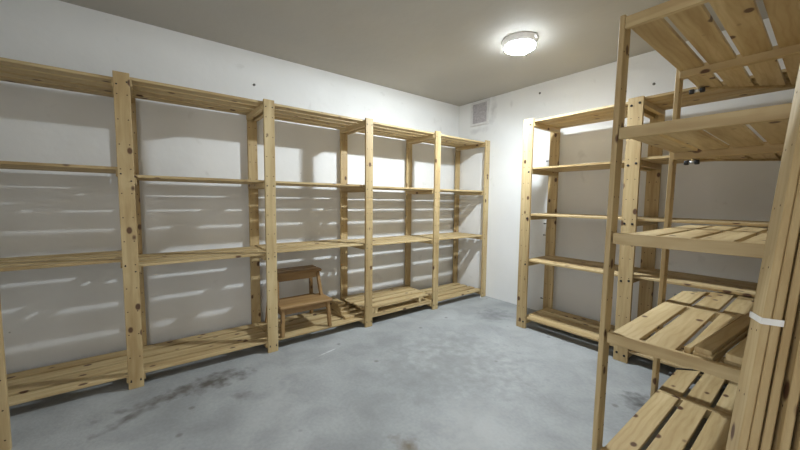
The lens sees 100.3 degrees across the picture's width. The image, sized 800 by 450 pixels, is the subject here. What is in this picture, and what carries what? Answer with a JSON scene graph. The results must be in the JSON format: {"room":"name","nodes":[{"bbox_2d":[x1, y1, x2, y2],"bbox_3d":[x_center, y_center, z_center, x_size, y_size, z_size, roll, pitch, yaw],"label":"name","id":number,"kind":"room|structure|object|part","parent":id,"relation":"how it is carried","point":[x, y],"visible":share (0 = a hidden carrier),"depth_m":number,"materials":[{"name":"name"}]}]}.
{"room":"storage room","nodes":[
{"label":"storage room","id":0,"kind":"room"},
{"bbox_2d":[0,0,458,373],"bbox_3d":[-0.907,-0.250,2.869,4.213,2.162,0.150,-3,5,-38],"label":"wall","id":1,"kind":"structure","parent":0,"point":[56,315],"depth_m":2.28,"materials":[{"name":"white paint"}]},
{"bbox_2d":[9,293,727,449],"bbox_3d":[0.095,1.011,1.648,4.313,0.150,3.565,-3,5,-38],"label":"floor","id":2,"kind":"structure","parent":0,"point":[461,374],"depth_m":1.80,"materials":[{"name":"concrete"}]},
{"bbox_2d":[0,299,11,449],"bbox_3d":[-1.641,0.090,1.311,0.070,1.700,0.021,-3,5,-38],"label":"post","id":3,"kind":"object","parent":2,"relation":"on","point":[5,427],"visible":1,"depth_m":1.37,"materials":[{"name":"brown wood"}]},
{"bbox_2d":[0,57,489,405],"bbox_3d":[-0.685,0.000,2.655,3.863,1.700,0.445,-3,5,-38],"label":"shelving unit","id":4,"kind":"object","parent":2,"relation":"on","point":[140,358],"depth_m":2.22,"materials":[{"name":"brown wood"}]},
{"bbox_3d":[-1.877,-0.756,1.668,0.757,0.015,0.399,-3,5,-38],"label":"shelf","id":5,"kind":"part","parent":4,"relation":"part of","materials":[{"name":"brown wood"}]},
{"bbox_3d":[-1.882,-0.298,1.702,0.757,0.015,0.399,-3,5,-38],"label":"shelf","id":6,"kind":"part","parent":4,"relation":"part of","materials":[{"name":"brown wood"}]},
{"bbox_3d":[-1.887,0.191,1.739,0.757,0.015,0.399,-3,5,-38],"label":"shelf","id":7,"kind":"part","parent":4,"relation":"part of","materials":[{"name":"brown wood"}]},
{"bbox_3d":[-1.894,0.832,1.786,0.757,0.015,0.399,-3,5,-38],"label":"shelf","id":8,"kind":"part","parent":4,"relation":"part of","materials":[{"name":"brown wood"}]},
{"bbox_3d":[-1.456,0.056,1.795,0.068,1.700,0.021,-3,5,-38],"label":"post","id":9,"kind":"part","parent":4,"relation":"part of","materials":[{"name":"brown wood"}]},
{"bbox_3d":[-1.699,0.028,2.139,0.068,1.700,0.021,-3,5,-38],"label":"post","id":10,"kind":"part","parent":4,"relation":"part of","materials":[{"name":"brown wood"}]},
{"bbox_3d":[-1.283,-0.800,2.126,0.739,0.015,0.399,-3,5,-38],"label":"shelf","id":11,"kind":"part","parent":4,"relation":"part of","materials":[{"name":"brown wood"}]},
{"bbox_3d":[-1.289,-0.289,2.164,0.739,0.015,0.399,-3,5,-38],"label":"shelf","id":12,"kind":"part","parent":4,"relation":"part of","materials":[{"name":"brown wood"}]},
{"bbox_3d":[-1.294,0.197,2.200,0.739,0.015,0.399,-3,5,-38],"label":"shelf","id":13,"kind":"part","parent":4,"relation":"part of","materials":[{"name":"brown wood"}]},
{"bbox_3d":[-1.300,0.805,2.245,0.739,0.015,0.399,-3,5,-38],"label":"shelf","id":14,"kind":"part","parent":4,"relation":"part of","materials":[{"name":"brown wood"}]},
{"bbox_3d":[-1.128,0.001,2.581,0.068,1.700,0.021,-3,5,-38],"label":"post","id":15,"kind":"part","parent":4,"relation":"part of","materials":[{"name":"brown wood"}]},
{"bbox_3d":[-0.870,0.028,2.248,0.068,1.700,0.021,-3,5,-38],"label":"post","id":16,"kind":"part","parent":4,"relation":"part of","materials":[{"name":"brown wood"}]},
{"bbox_2d":[265,265,332,337],"bbox_3d":[-0.793,0.564,2.596,0.400,0.425,0.394,-3,5,-38],"label":"step stool","id":17,"kind":"object","parent":4,"relation":"on","point":[305,302],"visible":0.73,"depth_m":2.55,"materials":[{"name":"brown wood"}]},
{"bbox_3d":[-1.027,0.572,2.615,0.090,0.402,0.032,3,5,25],"label":"leg","id":18,"kind":"part","parent":17,"relation":"part of","materials":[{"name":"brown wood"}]},
{"bbox_3d":[-0.905,0.509,2.463,0.029,0.252,0.094,-1,5,-23],"label":"leg","id":19,"kind":"part","parent":17,"relation":"part of","materials":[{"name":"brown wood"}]},
{"bbox_3d":[-0.831,0.696,2.363,0.034,0.196,0.044,-3,5,-38],"label":"leg","id":20,"kind":"part","parent":17,"relation":"part of","materials":[{"name":"brown wood"}]},
{"bbox_3d":[-0.753,0.559,2.827,0.032,0.402,0.090,0,4,-10],"label":"leg","id":21,"kind":"part","parent":17,"relation":"part of","materials":[{"name":"brown wood"}]},
{"bbox_3d":[-0.640,0.497,2.669,0.094,0.252,0.029,4,5,37],"label":"leg","id":22,"kind":"part","parent":17,"relation":"part of","materials":[{"name":"brown wood"}]},
{"bbox_3d":[-0.551,0.683,2.579,0.034,0.196,0.044,-3,5,-38],"label":"leg","id":23,"kind":"part","parent":17,"relation":"part of","materials":[{"name":"brown wood"}]},
{"bbox_3d":[-0.693,0.159,2.664,0.774,0.015,0.399,-3,5,-38],"label":"shelf","id":24,"kind":"part","parent":4,"relation":"part of","materials":[{"name":"brown wood"}]},
{"bbox_3d":[-0.700,0.778,2.710,0.774,0.015,0.399,-3,5,-38],"label":"shelf","id":25,"kind":"part","parent":4,"relation":"part of","materials":[{"name":"brown wood"}]},
{"bbox_3d":[-0.683,-0.828,2.591,0.774,0.015,0.399,-3,5,-38],"label":"shelf","id":26,"kind":"part","parent":4,"relation":"part of","materials":[{"name":"brown wood"}]},
{"bbox_3d":[-0.688,-0.316,2.629,0.774,0.015,0.399,-3,5,-38],"label":"shelf","id":27,"kind":"part","parent":4,"relation":"part of","materials":[{"name":"brown wood"}]},
{"bbox_2d":[330,308,353,319],"bbox_3d":[-0.516,0.749,2.871,0.090,0.022,0.325,-3,5,-39],"label":"wood offcut","id":28,"kind":"object","parent":4,"relation":"on","point":[345,316],"visible":0.5,"depth_m":2.77,"materials":[{"name":"brown wood"}]},
{"bbox_2d":[330,306,349,314],"bbox_3d":[-0.526,0.723,2.890,0.080,0.026,0.260,-2,5,-34],"label":"wood offcut","id":29,"kind":"object","parent":28,"relation":"on","point":[347,311],"visible":0.5,"depth_m":2.80,"materials":[{"name":"brown wood"}]},
{"bbox_2d":[330,302,348,310],"bbox_3d":[-0.545,0.695,2.905,0.080,0.024,0.250,-3,6,-41],"label":"wood offcut","id":30,"kind":"object","parent":29,"relation":"on","point":[345,307],"visible":0.52,"depth_m":2.83,"materials":[{"name":"brown wood"}]},
{"bbox_2d":[330,297,345,306],"bbox_3d":[-0.560,0.670,2.923,0.070,0.022,0.220,-3,5,-38],"label":"wood offcut","id":31,"kind":"object","parent":30,"relation":"on","point":[335,301],"visible":0.78,"depth_m":2.87,"materials":[{"name":"brown wood"}]},
{"bbox_3d":[-0.514,-0.028,3.056,0.068,1.700,0.021,-3,5,-38],"label":"post","id":32,"kind":"part","parent":4,"relation":"part of","materials":[{"name":"brown wood"}]},
{"bbox_3d":[-0.255,0.000,2.724,0.068,1.700,0.021,-3,5,-38],"label":"post","id":33,"kind":"part","parent":4,"relation":"part of","materials":[{"name":"brown wood"}]},
{"bbox_3d":[-0.135,0.693,3.143,0.751,0.061,0.399,-3,5,-38],"label":"spare shelf","id":34,"kind":"part","parent":4,"relation":"part of","materials":[{"name":"beige wood"}]},
{"bbox_3d":[-0.092,0.749,3.180,0.758,0.015,0.399,-3,5,-38],"label":"shelf","id":35,"kind":"part","parent":4,"relation":"part of","materials":[{"name":"brown wood"}]},
{"bbox_3d":[-0.086,0.141,3.135,0.758,0.015,0.399,-3,5,-38],"label":"shelf","id":36,"kind":"part","parent":4,"relation":"part of","materials":[{"name":"brown wood"}]},
{"bbox_3d":[-0.064,0.707,3.199,0.735,0.065,0.399,-3,5,-38],"label":"spare shelf","id":37,"kind":"part","parent":4,"relation":"part of","materials":[{"name":"beige wood"}]},
{"bbox_3d":[-0.075,-0.854,3.061,0.758,0.015,0.399,-3,5,-38],"label":"shelf","id":38,"kind":"part","parent":4,"relation":"part of","materials":[{"name":"brown wood"}]},
{"bbox_3d":[-0.080,-0.338,3.099,0.758,0.015,0.399,-3,5,-38],"label":"shelf","id":39,"kind":"part","parent":4,"relation":"part of","materials":[{"name":"brown wood"}]},
{"bbox_3d":[0.088,-0.056,3.521,0.068,1.700,0.021,-3,5,-38],"label":"post","id":40,"kind":"part","parent":4,"relation":"part of","materials":[{"name":"brown wood"}]},
{"bbox_3d":[0.346,-0.029,3.189,0.068,1.700,0.021,-3,5,-38],"label":"post","id":41,"kind":"part","parent":4,"relation":"part of","materials":[{"name":"brown wood"}]},
{"bbox_3d":[0.506,0.117,3.593,0.734,0.015,0.399,-3,5,-38],"label":"shelf","id":42,"kind":"part","parent":4,"relation":"part of","materials":[{"name":"brown wood"}]},
{"bbox_3d":[0.500,0.722,3.638,0.734,0.015,0.399,-3,5,-38],"label":"shelf","id":43,"kind":"part","parent":4,"relation":"part of","materials":[{"name":"brown wood"}]},
{"bbox_3d":[0.517,-0.880,3.519,0.734,0.015,0.399,-3,5,-38],"label":"shelf","id":44,"kind":"part","parent":4,"relation":"part of","materials":[{"name":"brown wood"}]},
{"bbox_3d":[0.670,-0.083,3.972,0.068,1.700,0.021,-3,5,-38],"label":"post","id":45,"kind":"part","parent":4,"relation":"part of","materials":[{"name":"brown wood"}]},
{"bbox_3d":[0.512,-0.363,3.558,0.734,0.015,0.399,-3,5,-38],"label":"shelf","id":46,"kind":"part","parent":4,"relation":"part of","materials":[{"name":"brown wood"}]},
{"bbox_3d":[0.929,-0.056,3.639,0.068,1.700,0.021,-3,5,-38],"label":"post","id":47,"kind":"part","parent":4,"relation":"part of","materials":[{"name":"brown wood"}]},
{"bbox_2d":[516,69,794,383],"bbox_3d":[1.646,0.044,2.294,0.446,1.715,1.617,-3,5,-38],"label":"shelving unit","id":48,"kind":"object","parent":2,"relation":"on","point":[653,107],"visible":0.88,"depth_m":2.38,"materials":[{"name":"brown wood"}]},
{"bbox_3d":[1.028,0.004,2.748,0.021,1.715,0.084,-3,5,-38],"label":"post","id":49,"kind":"part","parent":48,"relation":"part of","materials":[{"name":"brown wood"}]},
{"bbox_3d":[1.361,-0.012,3.006,0.021,1.715,0.084,-3,5,-38],"label":"post","id":50,"kind":"part","parent":48,"relation":"part of","materials":[{"name":"brown wood"}]},
{"bbox_3d":[1.413,0.791,2.643,0.399,0.015,0.736,-3,5,-38],"label":"shelf","id":51,"kind":"part","parent":48,"relation":"part of","materials":[{"name":"brown wood"}]},
{"bbox_3d":[1.426,-0.442,2.551,0.399,0.015,0.736,-3,5,-38],"label":"shelf","id":52,"kind":"part","parent":48,"relation":"part of","materials":[{"name":"brown wood"}]},
{"bbox_3d":[1.430,-0.815,2.524,0.399,0.015,0.736,-3,5,-38],"label":"shelf","id":53,"kind":"part","parent":48,"relation":"part of","materials":[{"name":"brown wood"}]},
{"bbox_3d":[1.418,0.309,2.607,0.399,0.015,0.736,-3,5,-38],"label":"shelf","id":54,"kind":"part","parent":48,"relation":"part of","materials":[{"name":"brown wood"}]},
{"bbox_3d":[1.422,-0.069,2.579,0.399,0.015,0.736,-3,5,-38],"label":"shelf","id":55,"kind":"part","parent":48,"relation":"part of","materials":[{"name":"brown wood"}]},
{"bbox_3d":[1.480,0.052,2.166,0.021,1.715,0.084,-3,5,-38],"label":"post","id":56,"kind":"part","parent":48,"relation":"part of","materials":[{"name":"brown wood"}]},
{"bbox_3d":[1.814,0.036,2.424,0.021,1.715,0.084,-3,5,-38],"label":"post","id":57,"kind":"part","parent":48,"relation":"part of","materials":[{"name":"brown wood"}]},
{"bbox_3d":[1.873,0.850,2.051,0.399,0.015,0.763,-3,5,-38],"label":"shelf","id":58,"kind":"part","parent":48,"relation":"part of","materials":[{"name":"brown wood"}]},
{"bbox_3d":[1.879,0.350,2.014,0.399,0.015,0.763,-3,5,-38],"label":"shelf","id":59,"kind":"part","parent":48,"relation":"part of","materials":[{"name":"brown wood"}]},
{"bbox_3d":[1.883,-0.019,1.986,0.399,0.015,0.763,-3,5,-38],"label":"shelf","id":60,"kind":"part","parent":48,"relation":"part of","materials":[{"name":"brown wood"}]},
{"bbox_3d":[1.887,-0.403,1.958,0.399,0.015,0.763,-3,5,-38],"label":"shelf","id":61,"kind":"part","parent":48,"relation":"part of","materials":[{"name":"brown wood"}]},
{"bbox_3d":[1.891,-0.776,1.930,0.399,0.015,0.763,-3,5,-38],"label":"shelf","id":62,"kind":"part","parent":48,"relation":"part of","materials":[{"name":"brown wood"}]},
{"bbox_2d":[592,0,799,449],"bbox_3d":[1.499,0.106,1.476,1.447,1.710,0.557,-3,5,-38],"label":"shelving unit","id":63,"kind":"object","parent":2,"relation":"on","point":[685,138],"visible":0.9,"depth_m":1.30,"materials":[{"name":"brown wood"}]},
{"bbox_3d":[0.791,0.114,1.259,0.058,1.710,0.019,-3,6,-38],"label":"post","id":64,"kind":"part","parent":63,"relation":"part of","materials":[{"name":"brown wood"}]},
{"bbox_3d":[1.345,0.088,1.687,0.058,1.710,0.019,-3,6,-38],"label":"post","id":65,"kind":"part","parent":63,"relation":"part of","materials":[{"name":"brown wood"}]},
{"bbox_3d":[1.200,0.877,1.299,0.661,0.015,0.503,-3,5,-38],"label":"shelf","id":66,"kind":"part","parent":63,"relation":"part of","materials":[{"name":"brown wood"}]},
{"bbox_3d":[1.205,0.421,1.265,0.661,0.015,0.503,-3,5,-38],"label":"shelf","id":67,"kind":"part","parent":63,"relation":"part of","materials":[{"name":"brown wood"}]},
{"bbox_3d":[1.872,0.840,1.885,0.574,0.023,0.009,1,4,7],"label":"edge rail","id":68,"kind":"part","parent":63,"relation":"part of","materials":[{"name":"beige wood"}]},
{"bbox_3d":[1.209,0.050,1.237,0.661,0.015,0.503,-3,5,-38],"label":"shelf","id":69,"kind":"part","parent":63,"relation":"part of","materials":[{"name":"brown wood"}]},
{"bbox_3d":[1.774,0.851,1.742,0.714,0.015,0.503,-3,5,-38],"label":"corner shelf","id":70,"kind":"part","parent":63,"relation":"part of","materials":[{"name":"brown wood"}]},
{"bbox_3d":[1.213,-0.326,1.209,0.661,0.015,0.503,-3,5,-38],"label":"shelf","id":71,"kind":"part","parent":63,"relation":"part of","materials":[{"name":"brown wood"}]},
{"bbox_3d":[1.778,0.394,1.708,0.714,0.015,0.503,-3,5,-38],"label":"corner shelf","id":72,"kind":"part","parent":63,"relation":"part of","materials":[{"name":"brown wood"}]},
{"bbox_2d":[684,314,743,353],"bbox_3d":[1.204,0.402,1.264,0.620,0.022,0.018,-2,5,-33],"label":"board","id":73,"kind":"object","parent":63,"relation":"on","point":[689,348],"visible":0.68,"depth_m":1.20,"materials":[{"name":"brown wood"}]},
{"bbox_3d":[1.217,-0.705,1.181,0.661,0.015,0.503,-3,5,-38],"label":"shelf","id":74,"kind":"part","parent":63,"relation":"part of","materials":[{"name":"brown wood"}]},
{"bbox_3d":[1.782,0.023,1.681,0.714,0.015,0.503,-3,5,-38],"label":"corner shelf","id":75,"kind":"part","parent":63,"relation":"part of","materials":[{"name":"brown wood"}]},
{"bbox_2d":[693,329,748,360],"bbox_3d":[1.218,0.407,1.225,0.620,0.018,0.050,-2,5,-33],"label":"board","id":76,"kind":"object","parent":63,"relation":"on","point":[735,341],"visible":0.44,"depth_m":1.10,"materials":[{"name":"brown wood"}]},
{"bbox_2d":[694,312,750,355],"bbox_3d":[1.248,0.387,1.243,0.700,0.018,0.042,-2,5,-33],"label":"board","id":77,"kind":"object","parent":76,"relation":"on","point":[714,343],"visible":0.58,"depth_m":1.15,"materials":[{"name":"brown wood"}]},
{"bbox_2d":[724,359,741,367],"bbox_3d":[1.264,0.411,1.168,0.600,0.018,0.055,-2,5,-33],"label":"board","id":78,"kind":"object","parent":63,"relation":"on","point":[725,361],"visible":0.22,"depth_m":1.01,"materials":[{"name":"brown wood"}]},
{"bbox_2d":[725,338,746,364],"bbox_3d":[1.251,0.392,1.157,0.600,0.022,0.045,-2,5,-33],"label":"board","id":79,"kind":"object","parent":78,"relation":"on","point":[735,355],"visible":0.24,"depth_m":1.01,"materials":[{"name":"brown wood"}]},
{"bbox_3d":[1.885,-0.356,1.796,0.574,0.025,0.009,1,4,7],"label":"edge rail","id":80,"kind":"part","parent":63,"relation":"part of","materials":[{"name":"brown wood"}]},
{"bbox_3d":[1.786,-0.353,1.653,0.714,0.015,0.503,-3,5,-38],"label":"corner shelf","id":81,"kind":"part","parent":63,"relation":"part of","materials":[{"name":"brown wood"}]},
{"bbox_3d":[1.790,-0.732,1.625,0.714,0.015,0.503,-3,5,-38],"label":"corner shelf","id":82,"kind":"part","parent":63,"relation":"part of","materials":[{"name":"brown wood"}]},
{"bbox_3d":[1.889,-0.735,1.768,0.574,0.025,0.009,1,4,7],"label":"edge rail","id":83,"kind":"part","parent":63,"relation":"part of","materials":[{"name":"brown wood"}]},
{"bbox_2d":[726,65,799,449],"bbox_3d":[0.729,0.182,0.674,0.495,1.660,0.042,-2,5,-27],"label":"wooden planks","id":84,"kind":"object","parent":2,"relation":"on","point":[782,207],"visible":0.99,"depth_m":0.66,"materials":[{"name":"brown wood"}]},
{"bbox_2d":[747,173,799,449],"bbox_3d":[0.739,0.182,0.665,0.495,1.660,0.042,-2,5,-27],"label":"post","id":85,"kind":"object","parent":2,"relation":"on","point":[772,343],"visible":0.45,"depth_m":0.64,"materials":[{"name":"brown wood"}]},
{"bbox_2d":[749,311,784,326],"bbox_3d":[0.733,0.190,0.669,0.032,0.024,0.078,4,5,35],"label":"band","id":86,"kind":"object","parent":85,"relation":"attached to","point":[766,321],"visible":0.88,"depth_m":0.64,"materials":[{"name":"white plastic"}]},
{"bbox_2d":[758,229,799,449],"bbox_3d":[0.756,0.183,0.659,0.495,1.660,0.042,-2,5,-27],"label":"post","id":87,"kind":"object","parent":2,"relation":"on","point":[793,293],"visible":0.44,"depth_m":0.63,"materials":[{"name":"brown wood"}]},
{"bbox_2d":[771,295,799,449],"bbox_3d":[0.763,0.185,0.638,0.495,1.660,0.042,-2,5,-27],"label":"post","id":88,"kind":"object","parent":2,"relation":"on","point":[790,394],"visible":0.46,"depth_m":0.61,"materials":[{"name":"brown wood"}]},
{"bbox_2d":[790,398,799,449],"bbox_3d":[0.776,0.186,0.622,0.495,1.660,0.042,-2,5,-27],"label":"post","id":89,"kind":"object","parent":2,"relation":"on","point":[795,443],"visible":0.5,"depth_m":0.60,"materials":[{"name":"brown wood"}]},
{"bbox_2d":[59,0,768,105],"bbox_3d":[0.120,-1.295,1.477,4.313,0.150,3.565,-3,5,-38],"label":"ceiling","id":90,"kind":"structure","parent":0,"point":[452,52],"depth_m":2.22,"materials":[{"name":"paint"}]},
{"bbox_2d":[502,31,538,54],"bbox_3d":[0.828,-1.233,2.297,0.236,0.080,0.245,-3,5,-38],"label":"ceiling lamp","id":91,"kind":"object","parent":90,"relation":"attached to","point":[518,43],"visible":1,"depth_m":2.24,"materials":[{"name":"white glass"}]},
{"bbox_2d":[504,39,535,54],"bbox_3d":[0.825,-1.220,2.301,0.204,0.054,0.204,-3,5,-38],"label":"diffuser","id":92,"kind":"object","parent":91,"relation":"attached to","point":[511,46],"depth_m":2.27,"materials":[{"name":"white glass"}]},
{"bbox_2d":[457,18,794,356],"bbox_3d":[1.759,-0.212,2.746,0.150,2.162,3.315,-3,5,-38],"label":"wall","id":93,"kind":"structure","parent":0,"point":[721,190],"depth_m":2.85,"materials":[{"name":"white paint"}]},
{"bbox_2d":[470,99,489,126],"bbox_3d":[0.879,-1.232,3.688,0.014,0.257,0.250,-3,5,-38],"label":"air vent","id":94,"kind":"object","parent":93,"relation":"in","point":[479,110],"visible":1,"depth_m":3.69,"materials":[{"name":"grey"}]},
{"bbox_2d":[472,101,486,123],"bbox_3d":[0.881,-1.236,3.689,0.008,0.212,0.196,-3,5,-38],"label":"grille","id":95,"kind":"object","parent":94,"relation":"attached to","point":[479,109],"depth_m":3.69,"materials":[{"name":"grey"}]}
]}

